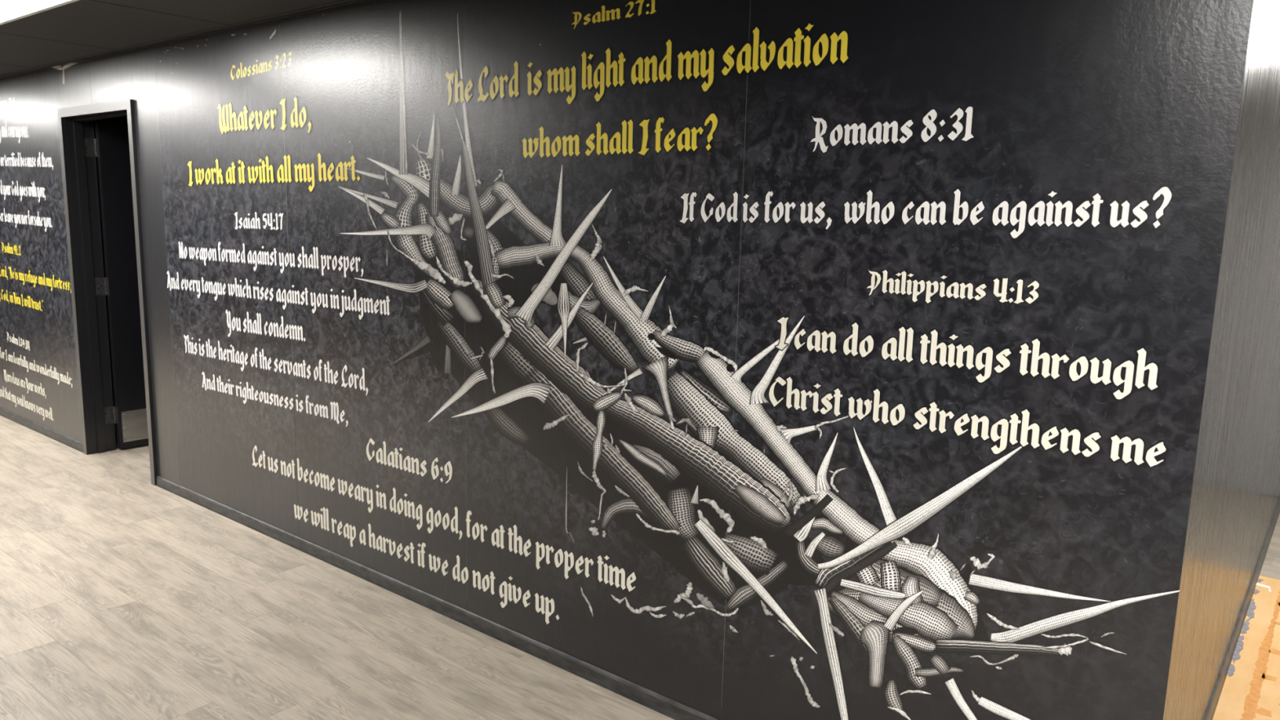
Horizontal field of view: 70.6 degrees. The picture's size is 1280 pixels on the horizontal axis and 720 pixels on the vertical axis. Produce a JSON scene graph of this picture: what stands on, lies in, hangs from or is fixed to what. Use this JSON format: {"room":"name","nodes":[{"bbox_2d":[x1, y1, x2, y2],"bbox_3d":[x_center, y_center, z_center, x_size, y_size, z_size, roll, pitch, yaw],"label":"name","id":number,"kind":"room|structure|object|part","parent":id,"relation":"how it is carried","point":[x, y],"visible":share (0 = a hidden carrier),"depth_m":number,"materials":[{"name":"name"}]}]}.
{"room":"church hallway","nodes":[
{"label":"church hallway","id":0,"kind":"room"},
{"bbox_2d":[93,116,128,399],"bbox_3d":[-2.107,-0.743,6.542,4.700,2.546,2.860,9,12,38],"label":"door frame","id":1,"kind":"structure","parent":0,"point":[123,120],"depth_m":7.32,"materials":[{"name":"paint"}]},
{"bbox_2d":[0,0,340,74],"bbox_3d":[-1.809,-1.580,4.236,17.073,0.060,8.766,9,12,38],"label":"ceiling","id":2,"kind":"structure","parent":0,"point":[81,28],"depth_m":4.18,"materials":[{"name":"black"}]},
{"bbox_2d":[0,0,79,25],"bbox_3d":[-2.930,-1.516,3.817,1.200,0.022,0.600,9,12,38],"label":"recessed light","id":3,"kind":"object","parent":2,"relation":"in","point":[11,11],"visible":1,"depth_m":3.88,"materials":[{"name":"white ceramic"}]},
{"bbox_2d":[0,0,65,21],"bbox_3d":[-2.930,-1.516,3.817,1.156,0.013,0.556,9,12,38],"label":"diffuser","id":4,"kind":"object","parent":3,"relation":"attached to","point":[10,10],"depth_m":3.88,"materials":[{"name":"white plastic"}]},
{"bbox_2d":[19,0,721,716],"bbox_3d":[-3.608,-0.662,5.826,12.457,2.546,0.140,9,12,38],"label":"wall","id":5,"kind":"structure","parent":0,"point":[354,0],"depth_m":4.29,"materials":[{"name":"grey paint"}]},
{"bbox_2d":[0,49,133,442],"bbox_3d":[-4.717,-0.794,6.609,5.013,2.413,0.007,9,12,38],"label":"wall mural","id":6,"kind":"object","parent":5,"relation":"attached to","point":[39,383],"visible":1,"depth_m":6.07,"materials":[{"name":"plastic"}]},
{"bbox_2d":[57,99,157,485],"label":"door","id":7,"kind":"structure","parent":5,"relation":"in","point":[114,147],"depth_m":5.79,"materials":[{"name":"grey"}]},
{"bbox_3d":[-3.160,0.398,6.318,0.002,0.207,0.855,9,12,38],"label":"kick plate","id":8,"kind":"part","parent":7,"relation":"part of","materials":[{"name":"metal"}]},
{"bbox_2d":[0,0,354,76],"bbox_3d":[-3.645,-1.814,5.554,12.461,0.012,0.025,9,12,38],"label":"trim","id":9,"kind":"structure","parent":5,"relation":"attached to","point":[340,1],"depth_m":4.37,"materials":[{"name":"black paint"}]},
{"bbox_2d":[0,0,392,80],"bbox_3d":[-3.631,-1.800,5.577,12.457,0.022,0.022,9,12,38],"label":"trim","id":10,"kind":"structure","parent":5,"relation":"attached to","point":[357,3],"depth_m":4.31,"materials":[{"name":"grey"}]},
{"bbox_2d":[0,407,718,719],"bbox_3d":[-3.678,0.576,5.959,12.477,0.056,0.016,9,12,38],"label":"baseboard","id":11,"kind":"structure","parent":5,"relation":"attached to","point":[660,704],"depth_m":3.70,"materials":[{"name":"black rubber"}]},
{"bbox_2d":[130,0,1253,719],"bbox_3d":[-0.792,-0.188,3.521,5.133,2.402,0.007,9,12,38],"label":"wall mural","id":12,"kind":"object","parent":5,"relation":"attached to","point":[729,359],"visible":1,"depth_m":2.69,"materials":[{"name":"vinyl"},{"name":"printed vinyl"},{"name":"plain black vinyl"}]},
{"bbox_2d":[580,586,593,617],"bbox_3d":[-0.187,0.851,3.182,0.063,0.097,0.001,9,12,38],"label":"print","id":13,"kind":"object","parent":12,"relation":"attached to","point":[581,589],"depth_m":3.18},
{"bbox_2d":[0,400,1279,719],"bbox_3d":[-1.863,0.891,4.643,17.000,0.062,8.750,9,12,38],"label":"floor","id":14,"kind":"structure","parent":0,"point":[123,596],"depth_m":3.54,"materials":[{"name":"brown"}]},
{"bbox_2d":[1163,0,1279,719],"bbox_3d":[2.551,-0.170,3.703,0.130,2.546,4.450,9,12,38],"label":"wall","id":15,"kind":"structure","parent":0,"point":[1235,495],"depth_m":2.45,"materials":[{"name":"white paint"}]},
{"bbox_2d":[1203,497,1279,719],"bbox_3d":[2.574,1.068,3.852,0.016,0.056,4.466,9,12,38],"label":"baseboard","id":16,"kind":"structure","parent":15,"relation":"attached to","point":[1215,697],"depth_m":3.67,"materials":[{"name":"black rubber"}]}
]}

